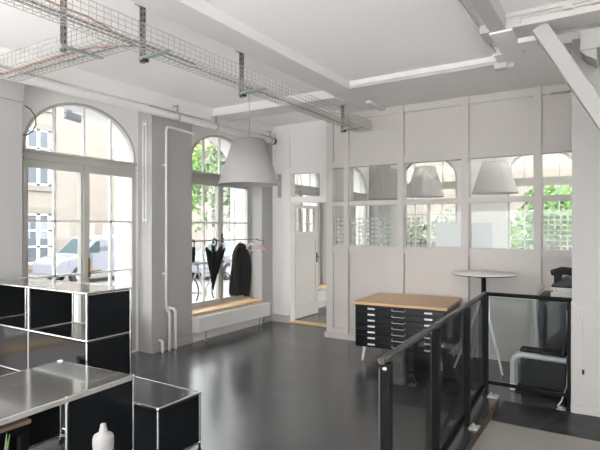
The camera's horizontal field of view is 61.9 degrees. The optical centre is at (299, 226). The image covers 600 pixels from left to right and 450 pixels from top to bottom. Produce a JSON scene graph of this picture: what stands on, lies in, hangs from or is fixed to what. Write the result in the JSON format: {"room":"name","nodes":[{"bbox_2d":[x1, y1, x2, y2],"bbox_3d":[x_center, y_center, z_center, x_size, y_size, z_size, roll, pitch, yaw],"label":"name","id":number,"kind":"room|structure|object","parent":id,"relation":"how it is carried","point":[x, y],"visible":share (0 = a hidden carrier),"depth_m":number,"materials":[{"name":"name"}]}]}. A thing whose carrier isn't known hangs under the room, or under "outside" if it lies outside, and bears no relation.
{"room":"design studio","nodes":[
{"label":"design studio","id":0,"kind":"room"},
{"bbox_2d":[0,98,21,316],"bbox_3d":[-3.043,0.030,4.696,0.255,3.140,0.725,0,0,32],"label":"wall pier","id":1,"kind":"object","parent":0,"point":[10,110],"visible":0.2,"depth_m":4.84,"materials":[{"name":"paint"}]},
{"bbox_2d":[0,65,23,101],"bbox_3d":[-2.929,-1.385,4.624,0.035,0.310,0.725,0,0,32],"label":"trim","id":2,"kind":"structure","parent":1,"relation":"attached to","point":[9,90],"depth_m":4.82,"materials":[{"name":"paint"}]},
{"bbox_2d":[22,105,36,135],"bbox_3d":[-2.680,-1.055,4.957,0.128,0.300,0.028,0,0,-17],"label":"cable loop","id":3,"kind":"object","parent":1,"relation":"attached to","point":[24,105],"visible":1,"depth_m":4.96,"materials":[{"name":"black"}]},
{"bbox_2d":[28,250,229,316],"bbox_3d":[1.647,1.980,16.689,75.000,0.200,90.000,0,0,32],"label":"ground","id":4,"kind":"structure","parent":0,"point":[99,278],"depth_m":16.94,"materials":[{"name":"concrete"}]},
{"bbox_2d":[26,107,114,273],"bbox_3d":[-15.739,-4.060,16.293,4.800,11.880,23.400,0,0,32],"label":"building","id":5,"kind":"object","parent":4,"relation":"on","point":[68,132],"visible":0.29,"depth_m":21.40,"materials":[{"name":"paint"}]},
{"bbox_2d":[33,234,114,281],"bbox_3d":[-7.042,1.071,17.905,1.450,1.619,4.397,0,0,32],"label":"delivery van","id":6,"kind":"object","parent":4,"relation":"on","point":[67,256],"visible":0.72,"depth_m":16.76,"materials":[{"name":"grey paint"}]},
{"bbox_2d":[192,141,227,232],"bbox_3d":[-6.154,-2.222,29.777,6.055,8.207,5.148,0,0,-39],"label":"tree","id":7,"kind":"object","parent":4,"relation":"on","point":[198,153],"visible":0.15,"depth_m":28.88,"materials":[{"name":"green plant"}]},
{"bbox_2d":[192,139,230,249],"bbox_3d":[-8.004,-3.260,46.402,9.800,10.280,11.000,0,0,32],"label":"house","id":8,"kind":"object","parent":4,"relation":"on","point":[210,232],"visible":0.02,"depth_m":40.65,"materials":[{"name":"white"}]},
{"bbox_2d":[192,238,230,279],"bbox_3d":[-2.553,1.150,19.216,1.650,1.460,4.000,0,0,32],"label":"parked car","id":9,"kind":"object","parent":4,"relation":"on","point":[227,255],"visible":0.22,"depth_m":17.72,"materials":[{"name":"grey paint"}]},
{"bbox_2d":[198,141,230,231],"bbox_3d":[-2.463,-1.429,21.624,4.094,6.623,4.059,0,0,1],"label":"tree","id":10,"kind":"object","parent":4,"relation":"on","point":[215,159],"visible":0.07,"depth_m":21.13,"materials":[{"name":"green plant"}]},
{"bbox_2d":[407,208,454,246],"bbox_3d":[4.973,0.585,18.551,3.218,2.603,2.879,0,0,32],"label":"tree","id":11,"kind":"object","parent":4,"relation":"on","point":[450,219],"visible":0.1,"depth_m":18.06,"materials":[{"name":"green plant"}]},
{"bbox_2d":[295,153,571,249],"bbox_3d":[11.003,-3.360,24.979,24.600,10.480,6.800,0,0,32],"label":"house","id":12,"kind":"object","parent":4,"relation":"on","point":[550,161],"visible":0.02,"depth_m":22.33,"materials":[{"name":"white"}]},
{"bbox_2d":[510,184,571,249],"bbox_3d":[7.429,0.225,15.185,3.110,3.321,3.225,0,0,32],"label":"tree","id":13,"kind":"object","parent":4,"relation":"on","point":[518,233],"visible":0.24,"depth_m":14.62,"materials":[{"name":"green plant"}]},
{"bbox_2d":[74,292,228,321],"bbox_3d":[-2.650,1.750,8.759,2.580,0.260,36.000,0,0,32],"label":"pavement","id":14,"kind":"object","parent":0,"point":[207,297],"depth_m":11.41,"materials":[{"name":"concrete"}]},
{"bbox_2d":[192,258,229,301],"bbox_3d":[-1.913,1.131,10.098,0.567,0.985,1.738,0,0,32],"label":"bicycle","id":15,"kind":"object","parent":14,"relation":"on","point":[198,269],"visible":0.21,"depth_m":9.98,"materials":[{"name":"grey metal"}]},
{"bbox_2d":[22,84,368,352],"bbox_3d":[-2.038,-0.325,6.897,0.400,4.050,16.700,0,0,32],"label":"wall","id":16,"kind":"structure","parent":0,"point":[36,99],"depth_m":6.50,"materials":[{"name":"paint"}]},
{"bbox_2d":[63,109,81,122],"bbox_3d":[-2.826,-1.457,6.265,0.224,0.248,0.273,0,0,-38],"label":"spotlight","id":17,"kind":"object","parent":16,"relation":"attached to","point":[68,114],"visible":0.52,"depth_m":6.27,"materials":[{"name":"grey"}]},
{"bbox_2d":[22,102,136,349],"bbox_3d":[-2.477,0.073,5.784,0.154,2.994,1.440,0,0,32],"label":"window frame","id":18,"kind":"structure","parent":16,"relation":"in","point":[84,165],"depth_m":5.77,"materials":[{"name":"grey paint"}]},
{"bbox_2d":[0,46,272,136],"bbox_3d":[-3.391,-1.655,4.144,0.255,0.230,10.600,0,0,32],"label":"trim","id":19,"kind":"structure","parent":16,"relation":"attached to","point":[70,76],"depth_m":5.96,"materials":[{"name":"paint"}]},
{"bbox_2d":[192,135,248,307],"bbox_3d":[-1.231,-0.122,7.783,0.132,2.604,1.440,0,0,32],"label":"window","id":20,"kind":"structure","parent":16,"relation":"in","point":[203,178],"depth_m":7.75,"materials":[{"name":"grey paint"}]},
{"bbox_2d":[213,90,347,120],"bbox_3d":[-0.363,-1.673,6.929,2.100,0.135,0.380,0,0,32],"label":"beam","id":21,"kind":"structure","parent":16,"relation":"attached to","point":[264,107],"depth_m":6.84,"materials":[{"name":"white paint"}]},
{"bbox_2d":[295,173,319,283],"bbox_3d":[0.024,-0.122,9.776,0.132,2.604,1.440,0,0,32],"label":"window","id":22,"kind":"structure","parent":16,"relation":"in","point":[300,190],"depth_m":10.08,"materials":[{"name":"grey paint"}]},
{"bbox_2d":[353,167,367,245],"bbox_3d":[1.279,-0.122,11.769,0.132,2.604,1.440,0,0,32],"label":"window","id":23,"kind":"structure","parent":16,"relation":"in","point":[359,196],"depth_m":12.09,"materials":[{"name":"glass"}]},
{"bbox_2d":[192,288,325,341],"bbox_3d":[-0.549,1.415,8.680,0.280,0.370,3.995,0,0,32],"label":"wall","id":24,"kind":"structure","parent":0,"point":[219,331],"depth_m":7.57,"materials":[{"name":"paint"}]},
{"bbox_2d":[192,298,266,316],"bbox_3d":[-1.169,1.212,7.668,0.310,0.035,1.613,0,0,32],"label":"window sill","id":25,"kind":"structure","parent":24,"relation":"on","point":[203,310],"depth_m":7.60,"materials":[{"name":"brown wood"}]},
{"bbox_2d":[318,284,325,289],"bbox_3d":[0.094,1.212,9.673,0.310,0.035,1.622,0,0,32],"label":"window sill","id":26,"kind":"structure","parent":24,"relation":"on","point":[320,286],"depth_m":10.04,"materials":[{"name":"brown wood"}]},
{"bbox_2d":[278,175,280,197],"bbox_3d":[-0.422,-0.260,8.857,0.255,3.720,0.300,0,0,32],"label":"wall pier","id":27,"kind":"object","parent":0,"point":[279,176],"depth_m":8.72,"materials":[{"name":"paint"}]},
{"bbox_2d":[273,120,325,321],"bbox_3d":[0.156,-0.260,8.232,1.430,3.720,0.142,0,0,32],"label":"wall","id":28,"kind":"structure","parent":0,"point":[300,148],"depth_m":8.38,"materials":[{"name":"paint"}]},
{"bbox_2d":[0,68,276,144],"bbox_3d":[-2.152,-1.494,5.728,0.134,0.213,6.400,0,0,32],"label":"pipe","id":29,"kind":"object","parent":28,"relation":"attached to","point":[34,81],"visible":1,"depth_m":5.89,"materials":[{"name":"white metal"}]},
{"bbox_2d":[272,314,289,322],"bbox_3d":[-0.325,1.540,8.445,0.350,0.120,0.035,0,0,32],"label":"baseboard","id":30,"kind":"structure","parent":28,"relation":"attached to","point":[275,317],"depth_m":8.42,"materials":[{"name":"paint"}]},
{"bbox_2d":[295,205,318,318],"bbox_3d":[0.105,0.602,8.885,0.109,1.973,0.890,0,0,32],"label":"door","id":31,"kind":"structure","parent":28,"relation":"in","point":[306,242],"depth_m":8.92,"materials":[{"name":"paint"}]},
{"bbox_2d":[290,320,325,326],"bbox_3d":[0.168,1.591,8.231,0.688,0.018,0.170,0,0,32],"label":"trim","id":32,"kind":"structure","parent":28,"relation":"attached to","point":[294,321],"depth_m":8.20,"materials":[{"name":"brown wood"}]},
{"bbox_2d":[29,306,570,449],"bbox_3d":[1.619,1.675,4.653,9.020,0.150,17.000,0,0,32],"label":"floor","id":33,"kind":"structure","parent":0,"point":[272,385],"depth_m":4.89,"materials":[{"name":"grey concrete"}]},
{"bbox_2d":[0,417,30,449],"bbox_3d":[-2.086,1.400,2.791,0.335,0.400,1.000,0,0,32],"label":"bench","id":34,"kind":"object","parent":33,"relation":"on","point":[18,429],"visible":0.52,"depth_m":3.07,"materials":[{"name":"brown wood"}]},
{"bbox_2d":[0,277,131,430],"bbox_3d":[-2.104,1.039,4.244,1.547,1.122,0.422,0,0,32],"label":"sideboard","id":35,"kind":"object","parent":33,"relation":"on","point":[49,333],"visible":0.48,"depth_m":4.01,"materials":[{"name":"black metal"}]},
{"bbox_2d":[0,315,60,328],"bbox_3d":[-2.428,0.843,4.448,0.726,0.008,0.366,0,0,32],"label":"shelf","id":36,"kind":"object","parent":35,"relation":"attached to","point":[15,321],"depth_m":4.35,"materials":[{"name":"grey metal"}]},
{"bbox_2d":[32,322,118,339],"bbox_3d":[-1.787,0.843,4.044,0.741,0.008,0.366,0,0,32],"label":"shelf","id":37,"kind":"object","parent":35,"relation":"attached to","point":[65,330],"depth_m":3.98,"materials":[{"name":"grey metal"}]},
{"bbox_2d":[0,360,134,449],"bbox_3d":[-1.842,1.292,2.813,0.782,0.617,1.674,0,0,29],"label":"desk","id":38,"kind":"object","parent":33,"relation":"on","point":[91,396],"visible":0.98,"depth_m":3.19,"materials":[{"name":"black metal"}]},
{"bbox_2d":[158,339,163,352],"bbox_3d":[-1.774,1.517,6.388,0.081,0.166,0.032,0,0,32],"label":"pipe stub","id":39,"kind":"object","parent":33,"relation":"on","point":[160,340],"visible":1,"depth_m":6.37,"materials":[{"name":"white paint"}]},
{"bbox_2d":[138,105,191,353],"bbox_3d":[-1.792,0.030,6.683,0.255,3.140,0.710,0,0,32],"label":"wall pier","id":40,"kind":"object","parent":33,"relation":"on","point":[152,313],"visible":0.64,"depth_m":6.46,"materials":[{"name":"paint"}]},
{"bbox_2d":[142,120,147,224],"bbox_3d":[-1.970,-0.690,6.358,0.090,1.320,0.034,0,0,32],"label":"tube","id":41,"kind":"object","parent":40,"relation":"attached to","point":[143,123],"visible":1,"depth_m":6.33,"materials":[{"name":"white paint"}]},
{"bbox_2d":[152,335,192,353],"bbox_3d":[-1.677,1.545,6.610,0.018,0.110,0.710,0,0,32],"label":"baseboard","id":42,"kind":"structure","parent":40,"relation":"attached to","point":[156,348],"depth_m":6.60,"materials":[{"name":"paint"}]},
{"bbox_2d":[162,126,194,350],"bbox_3d":[-1.599,0.142,6.656,0.101,2.916,0.531,0,0,32],"label":"pipe","id":43,"kind":"object","parent":40,"relation":"attached to","point":[165,273],"visible":1,"depth_m":6.44,"materials":[{"name":"white metal"}]},
{"bbox_2d":[192,238,263,243],"bbox_3d":[-1.075,0.230,7.609,0.161,0.110,1.617,0,0,32],"label":"rail","id":44,"kind":"object","parent":40,"relation":"attached to","point":[257,238],"visible":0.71,"depth_m":7.67,"materials":[{"name":"metal"}]},
{"bbox_2d":[192,239,194,262],"bbox_3d":[-1.501,0.338,7.031,0.063,0.335,0.058,0,0,32],"label":"umbrella","id":45,"kind":"object","parent":44,"relation":"hanging from","point":[193,247],"visible":0.91,"depth_m":7.01,"materials":[{"name":"black fabric"}]},
{"bbox_2d":[205,238,225,289],"bbox_3d":[-1.250,0.569,7.405,0.224,0.813,0.370,0,0,32],"label":"folded umbrella","id":46,"kind":"object","parent":44,"relation":"hanging from","point":[214,258],"visible":1,"depth_m":7.34,"materials":[{"name":"black fabric"}]},
{"bbox_2d":[229,238,251,296],"bbox_3d":[-0.949,0.640,7.888,0.222,0.932,0.415,0,0,32],"label":"jacket","id":47,"kind":"object","parent":44,"relation":"hanging from","point":[240,276],"visible":1,"depth_m":7.79,"materials":[{"name":"black fabric"}]},
{"bbox_2d":[246,238,262,250],"bbox_3d":[-0.801,0.285,8.151,0.433,0.221,0.049,0,0,-26],"label":"hanger","id":48,"kind":"object","parent":44,"relation":"hanging from","point":[250,243],"visible":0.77,"depth_m":8.16,"materials":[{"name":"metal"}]},
{"bbox_2d":[246,238,266,250],"bbox_3d":[-0.752,0.285,8.227,0.433,0.221,0.049,0,0,0],"label":"hanger","id":49,"kind":"object","parent":44,"relation":"hanging from","point":[262,247],"visible":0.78,"depth_m":8.21,"materials":[{"name":"wood"}]},
{"bbox_2d":[135,376,201,449],"bbox_3d":[-1.132,1.389,3.622,0.757,0.422,0.419,0,0,32],"label":"base cabinet","id":50,"kind":"object","parent":33,"relation":"on","point":[167,416],"visible":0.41,"depth_m":3.42,"materials":[{"name":"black metal"}]},
{"bbox_2d":[168,306,176,349],"bbox_3d":[-1.667,1.321,6.542,0.108,0.558,0.060,0,0,7],"label":"pipe","id":51,"kind":"object","parent":33,"relation":"on","point":[169,307],"visible":0.84,"depth_m":6.53,"materials":[{"name":"white metal"}]},
{"bbox_2d":[192,302,269,340],"bbox_3d":[-0.989,1.418,7.560,0.130,0.364,1.660,0,0,32],"label":"convector","id":52,"kind":"object","parent":33,"relation":"on","point":[210,321],"visible":1,"depth_m":7.38,"materials":[{"name":"white paint"}]},
{"bbox_2d":[250,134,272,322],"bbox_3d":[-0.653,0.030,8.492,0.255,3.140,0.324,0,0,32],"label":"wall pier","id":53,"kind":"object","parent":33,"relation":"on","point":[261,198],"visible":0.57,"depth_m":8.38,"materials":[{"name":"paint"}]},
{"bbox_2d":[318,289,325,302],"bbox_3d":[0.269,1.418,9.557,0.130,0.364,1.540,0,0,32],"label":"convector","id":54,"kind":"object","parent":33,"relation":"on","point":[321,293],"visible":0.12,"depth_m":9.70,"materials":[{"name":"white paint"}]},
{"bbox_2d":[353,292,461,370],"bbox_3d":[1.324,1.243,6.089,1.096,0.718,0.945,0,0,28],"label":"file cabinet","id":55,"kind":"object","parent":33,"relation":"on","point":[382,320],"visible":0.94,"depth_m":5.76,"materials":[{"name":"black metal"}]},
{"bbox_2d":[436,223,492,247],"bbox_3d":[2.219,0.774,6.775,0.755,1.652,0.530,0,0,32],"label":"board","id":56,"kind":"object","parent":33,"relation":"on","point":[447,234],"visible":0.2,"depth_m":6.78,"materials":[{"name":"grey"}]},
{"bbox_2d":[378,292,571,449],"bbox_3d":[1.332,1.107,3.415,0.754,0.986,2.801,0,0,32],"label":"glass railing","id":57,"kind":"object","parent":33,"relation":"on","point":[385,373],"visible":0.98,"depth_m":3.46,"materials":[{"name":"grey metal"}]},
{"bbox_2d":[465,400,498,449],"bbox_3d":[0.856,1.592,3.030,0.044,0.016,3.640,0,0,32],"label":"strip","id":58,"kind":"object","parent":33,"relation":"on","point":[486,421],"visible":0.88,"depth_m":3.95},
{"bbox_2d":[452,270,516,374],"bbox_3d":[2.108,1.066,5.740,0.702,1.076,0.702,0,0,32],"label":"bar table","id":59,"kind":"object","parent":33,"relation":"on","point":[483,275],"visible":0.9,"depth_m":5.69,"materials":[{"name":"white laminate"}]},
{"bbox_2d":[471,420,599,449],"bbox_3d":[1.562,1.589,2.257,1.962,0.022,3.085,0,0,32],"label":"board","id":60,"kind":"object","parent":33,"relation":"on","point":[496,435],"visible":1,"depth_m":3.69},
{"bbox_2d":[510,334,566,398],"bbox_3d":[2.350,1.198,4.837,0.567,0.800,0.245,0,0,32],"label":"chair","id":61,"kind":"object","parent":33,"relation":"on","point":[542,371],"visible":0.83,"depth_m":4.79,"materials":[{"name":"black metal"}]},
{"bbox_2d":[491,401,599,441],"bbox_3d":[2.543,1.586,3.813,1.960,0.016,0.580,0,0,32],"label":"floor mat","id":62,"kind":"object","parent":33,"relation":"on","point":[568,423],"visible":0.99,"depth_m":4.12,"materials":[{"name":"black rubber"}]},
{"bbox_2d":[531,267,571,358],"bbox_3d":[2.792,0.990,5.120,0.693,1.180,0.660,0,0,32],"label":"copier","id":63,"kind":"object","parent":33,"relation":"on","point":[550,319],"visible":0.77,"depth_m":4.97,"materials":[{"name":"black plastic"}]},
{"bbox_2d":[539,290,564,301],"bbox_3d":[2.832,0.723,5.136,0.640,0.035,0.590,0,0,32],"label":"shelf","id":64,"kind":"object","parent":63,"relation":"attached to","point":[546,293],"depth_m":5.03,"materials":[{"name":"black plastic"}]},
{"bbox_2d":[550,267,571,282],"bbox_3d":[2.773,0.490,4.943,0.538,0.180,0.084,0,0,32],"label":"tray","id":65,"kind":"object","parent":63,"relation":"on","point":[559,272],"depth_m":5.00,"materials":[{"name":"black plastic"}]},
{"bbox_2d":[557,377,566,405],"bbox_3d":[2.325,1.165,4.418,0.096,0.851,0.027,0,0,12],"label":"power cord","id":66,"kind":"object","parent":33,"relation":"on","point":[566,377],"visible":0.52,"depth_m":4.41,"materials":[{"name":"grey plastic"}]},
{"bbox_2d":[532,24,599,130],"bbox_3d":[2.688,0.000,3.555,1.877,3.250,0.155,0,0,32],"label":"diagonal brace","id":67,"kind":"object","parent":33,"relation":"on","point":[544,34],"visible":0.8,"depth_m":3.85,"materials":[{"name":"paint"}]},
{"bbox_2d":[571,38,599,408],"bbox_3d":[3.004,-0.010,4.133,1.320,3.220,0.404,0,0,32],"label":"pillar","id":68,"kind":"object","parent":33,"relation":"on","point":[585,389],"visible":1,"depth_m":4.26,"materials":[{"name":"paint"}]},
{"bbox_2d":[572,302,583,374],"bbox_3d":[2.379,0.949,4.278,0.096,0.613,0.018,0,0,32],"label":"hanging cord","id":69,"kind":"object","parent":68,"relation":"hanging from","point":[572,302],"visible":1,"depth_m":4.25,"materials":[{"name":"grey plastic"}]},
{"bbox_2d":[571,404,599,416],"bbox_3d":[2.893,1.565,3.958,1.322,0.070,0.011,0,0,32],"label":"baseboard","id":70,"kind":"structure","parent":68,"relation":"attached to","point":[577,409],"depth_m":4.25,"materials":[{"name":"paint"}]},
{"bbox_3d":[-0.577,1.135,1.167,0.500,0.930,0.440,0,0,32],"label":"side table","id":71,"kind":"object","parent":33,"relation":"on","visible":0},
{"bbox_2d":[4,433,10,449],"bbox_3d":[-0.726,0.589,1.227,0.080,0.161,0.088,0,0,32],"label":"potted plant","id":72,"kind":"object","parent":71,"relation":"on","point":[6,447],"visible":1,"depth_m":1.24,"materials":[{"name":"green plant"}]},
{"bbox_2d":[92,423,113,449],"bbox_3d":[-0.474,0.572,1.203,0.049,0.197,0.049,0,0,32],"label":"glue bottle","id":73,"kind":"object","parent":71,"relation":"on","point":[104,439],"visible":1,"depth_m":1.19,"materials":[{"name":"white plastic"}]},
{"bbox_2d":[0,0,599,126],"bbox_3d":[-0.052,-1.870,1.982,9.000,0.300,10.700,0,0,32],"label":"ceiling","id":74,"kind":"structure","parent":0,"point":[351,39],"depth_m":4.59,"materials":[{"name":"paint"}]},
{"bbox_2d":[58,0,103,59],"bbox_3d":[-1.626,-1.491,3.724,0.120,0.462,0.350,0,0,32],"label":"hanger","id":75,"kind":"object","parent":74,"relation":"hanging from","point":[63,47],"visible":0.78,"depth_m":3.60,"materials":[{"name":"metal"}]},
{"bbox_2d":[0,23,128,81],"bbox_3d":[-1.995,-1.371,4.010,1.556,0.124,0.267,0,0,32],"label":"cable tray","id":76,"kind":"object","parent":75,"relation":"hanging from","point":[76,34],"visible":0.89,"depth_m":3.95,"materials":[{"name":"metal"}]},
{"bbox_2d":[9,46,117,77],"bbox_3d":[-1.966,-1.330,4.062,1.459,0.020,0.027,0,0,31],"label":"loose cable","id":77,"kind":"object","parent":76,"relation":"in","point":[114,46],"visible":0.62,"depth_m":4.01,"materials":[{"name":"grey plastic"}]},
{"bbox_2d":[0,0,135,74],"bbox_3d":[-1.777,-1.340,3.278,1.262,0.039,2.478,0,0,-11],"label":"loose cable","id":78,"kind":"object","parent":76,"relation":"on","point":[105,26],"visible":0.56,"depth_m":3.71,"materials":[{"name":"brown plastic"}]},
{"bbox_2d":[134,3,171,63],"bbox_3d":[-1.107,-1.491,3.778,0.360,0.462,0.060,0,0,32],"label":"hanger","id":79,"kind":"object","parent":74,"relation":"hanging from","point":[143,59],"visible":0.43,"depth_m":3.83,"materials":[{"name":"metal"}]},
{"bbox_2d":[130,0,348,92],"bbox_3d":[-1.863,-1.683,2.296,0.300,0.115,8.700,0,0,32],"label":"ceiling beam","id":80,"kind":"structure","parent":74,"relation":"attached to","point":[199,16],"depth_m":4.36,"materials":[{"name":"white paint"}]},
{"bbox_2d":[218,86,278,186],"bbox_3d":[-0.629,-1.120,6.151,0.750,1.200,0.750,0,0,32],"label":"pendant lamp","id":81,"kind":"object","parent":74,"relation":"hanging from","point":[248,163],"visible":0.86,"depth_m":5.92,"materials":[{"name":"grey fabric"}]},
{"bbox_2d":[235,50,267,97],"bbox_3d":[-0.466,-1.491,4.796,0.360,0.462,0.060,0,0,32],"label":"hanger","id":82,"kind":"object","parent":74,"relation":"hanging from","point":[242,94],"visible":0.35,"depth_m":4.85,"materials":[{"name":"metal"}]},
{"bbox_2d":[455,0,496,53],"bbox_3d":[-0.358,-1.690,1.171,0.115,0.100,8.400,0,0,32],"label":"trim","id":83,"kind":"structure","parent":74,"relation":"attached to","point":[460,3],"depth_m":3.95,"materials":[{"name":"white paint"}]},
{"bbox_2d":[470,0,505,31],"bbox_3d":[-0.441,-1.670,0.815,0.125,0.140,7.710,0,0,32],"label":"trim","id":84,"kind":"structure","parent":74,"relation":"attached to","point":[491,12],"depth_m":3.78,"materials":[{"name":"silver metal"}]},
{"bbox_2d":[489,29,539,55],"bbox_3d":[1.865,-1.630,4.303,0.330,0.140,0.630,0,0,32],"label":"trim","id":85,"kind":"structure","parent":74,"relation":"attached to","point":[506,41],"depth_m":4.27,"materials":[{"name":"white paint"}]},
{"bbox_2d":[480,0,599,43],"bbox_3d":[3.318,-1.670,3.158,4.150,0.140,0.280,0,0,32],"label":"trim","id":86,"kind":"structure","parent":74,"relation":"attached to","point":[586,15],"depth_m":3.92,"materials":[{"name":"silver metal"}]},
{"bbox_2d":[505,0,599,22],"bbox_3d":[3.247,-1.659,3.010,3.913,0.082,0.045,0,0,32],"label":"conduit","id":87,"kind":"object","parent":86,"relation":"attached to","point":[567,5],"visible":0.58,"depth_m":3.81,"materials":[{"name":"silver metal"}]},
{"bbox_2d":[580,27,599,68],"bbox_3d":[2.383,-1.450,4.089,0.145,0.260,0.260,0,0,32],"label":"bracket","id":88,"kind":"object","parent":86,"relation":"attached to","point":[589,38],"visible":1,"depth_m":4.00,"materials":[{"name":"paint"}]},
{"bbox_2d":[320,202,325,284],"bbox_3d":[0.739,-0.260,10.702,0.255,3.720,0.800,0,0,32],"label":"wall pier","id":89,"kind":"object","parent":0,"point":[322,205],"visible":0.07,"depth_m":10.39,"materials":[{"name":"paint"}]},
{"bbox_2d":[331,110,352,244],"bbox_3d":[0.641,-0.060,7.633,0.070,3.320,0.640,0,0,32],"label":"wall","id":90,"kind":"structure","parent":0,"point":[339,172],"depth_m":7.52,"materials":[{"name":"paint"}]},
{"bbox_2d":[338,104,363,132],"bbox_3d":[0.669,-1.444,6.598,0.360,0.367,0.060,0,0,32],"label":"hanger","id":91,"kind":"object","parent":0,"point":[342,130],"visible":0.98,"depth_m":6.65,"materials":[{"name":"metal"}]},
{"bbox_2d":[0,0,371,132],"bbox_3d":[-0.691,-1.371,4.382,0.247,0.124,5.886,0,0,32],"label":"cable tray","id":92,"kind":"object","parent":91,"relation":"hanging from","point":[305,105],"visible":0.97,"depth_m":4.04,"materials":[{"name":"metal"}]},
{"bbox_2d":[22,0,195,64],"bbox_3d":[-1.551,-1.330,3.013,0.034,0.021,2.555,0,0,33],"label":"loose cable","id":93,"kind":"object","parent":92,"relation":"in","point":[34,2],"visible":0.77,"depth_m":3.38,"materials":[{"name":"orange plastic"}]},
{"bbox_2d":[16,0,350,126],"bbox_3d":[-0.737,-1.330,4.390,0.037,0.018,5.756,0,0,32],"label":"loose cable","id":94,"kind":"object","parent":92,"relation":"in","point":[17,0],"visible":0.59,"depth_m":3.77,"materials":[{"name":"grey plastic"}]},
{"bbox_2d":[369,165,390,245],"bbox_3d":[2.045,-0.260,12.775,0.255,3.720,0.800,0,0,32],"label":"wall pier","id":95,"kind":"object","parent":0,"point":[380,211],"visible":0.29,"depth_m":12.48,"materials":[{"name":"paint"}]},
{"bbox_2d":[326,83,571,354],"bbox_3d":[3.268,-0.020,5.528,6.760,3.240,0.122,0,0,32],"label":"wall partition","id":96,"kind":"structure","parent":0,"point":[536,122],"depth_m":6.35,"materials":[{"name":"paint"}]},
{"bbox_2d":[366,100,384,110],"bbox_3d":[1.010,-1.605,6.638,0.075,0.041,0.510,0,0,32],"label":"trim","id":97,"kind":"structure","parent":96,"relation":"attached to","point":[369,102],"depth_m":6.58,"materials":[{"name":"white paint"}]},
{"bbox_2d":[324,331,519,362],"bbox_3d":[1.758,1.562,6.432,3.280,0.075,0.062,0,0,32],"label":"baseboard","id":98,"kind":"structure","parent":96,"relation":"attached to","point":[503,357],"depth_m":6.25,"materials":[{"name":"paint"}]},
{"bbox_2d":[328,56,516,112],"bbox_3d":[1.312,-1.683,6.099,2.320,0.115,1.120,0,0,32],"label":"ceiling","id":99,"kind":"structure","parent":96,"relation":"attached to","point":[480,81],"depth_m":5.87,"materials":[{"name":"white paint"}]},
{"bbox_2d":[349,61,513,88],"bbox_3d":[1.346,-1.615,5.398,1.805,0.091,0.090,0,0,32],"label":"duct","id":100,"kind":"object","parent":96,"relation":"attached to","point":[501,66],"visible":0.98,"depth_m":5.28,"materials":[{"name":"silver metal"}]},
{"bbox_2d":[493,27,595,89],"bbox_3d":[3.982,-1.683,4.240,4.180,0.115,1.420,0,0,32],"label":"trim","id":101,"kind":"structure","parent":96,"relation":"attached to","point":[532,68],"depth_m":5.06,"materials":[{"name":"white paint"}]},
{"bbox_2d":[550,83,570,94],"bbox_3d":[2.945,-1.560,5.652,0.200,0.080,0.105,0,0,32],"label":"junction box","id":102,"kind":"object","parent":96,"relation":"attached to","point":[561,88],"visible":0.79,"depth_m":5.62,"materials":[{"name":"paint"}]},
{"bbox_2d":[391,152,571,248],"bbox_3d":[6.037,-0.325,11.650,9.000,4.050,0.350,0,0,32],"label":"wall","id":103,"kind":"structure","parent":0,"point":[495,213],"depth_m":12.37,"materials":[{"name":"paint"}]},
{"bbox_2d":[407,161,456,246],"bbox_3d":[3.405,-0.435,13.195,1.498,2.868,0.060,0,0,32],"label":"window","id":104,"kind":"structure","parent":103,"relation":"in","point":[453,184],"depth_m":12.99,"materials":[{"name":"grey paint"}]},
{"bbox_2d":[507,153,571,248],"bbox_3d":[5.681,-0.435,11.762,1.498,2.868,0.060,0,0,32],"label":"window","id":105,"kind":"structure","parent":103,"relation":"in","point":[558,180],"depth_m":11.71,"materials":[{"name":"grey paint"}]},
{"bbox_3d":[4.478,-2.235,9.175,9.000,0.230,6.300,0,0,32],"label":"ceiling","id":106,"kind":"structure","parent":0,"visible":0},
{"bbox_2d":[368,168,396,199],"bbox_3d":[1.645,-1.325,9.481,0.720,1.590,0.720,0,0,32],"label":"pendant lamp","id":107,"kind":"object","parent":106,"relation":"hanging from","point":[384,185],"visible":0.8,"depth_m":9.26,"materials":[{"name":"grey fabric"}]},
{"bbox_2d":[407,166,444,197],"bbox_3d":[2.287,-1.335,9.149,0.700,1.570,0.700,0,0,32],"label":"pendant lamp","id":108,"kind":"object","parent":106,"relation":"hanging from","point":[425,181],"visible":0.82,"depth_m":8.93,"materials":[{"name":"grey fabric"}]},
{"bbox_2d":[472,161,518,194],"bbox_3d":[3.311,-1.345,8.504,0.750,1.550,0.750,0,0,32],"label":"pendant lamp","id":109,"kind":"object","parent":106,"relation":"hanging from","point":[494,177],"visible":0.88,"depth_m":8.28,"materials":[{"name":"grey fabric"}]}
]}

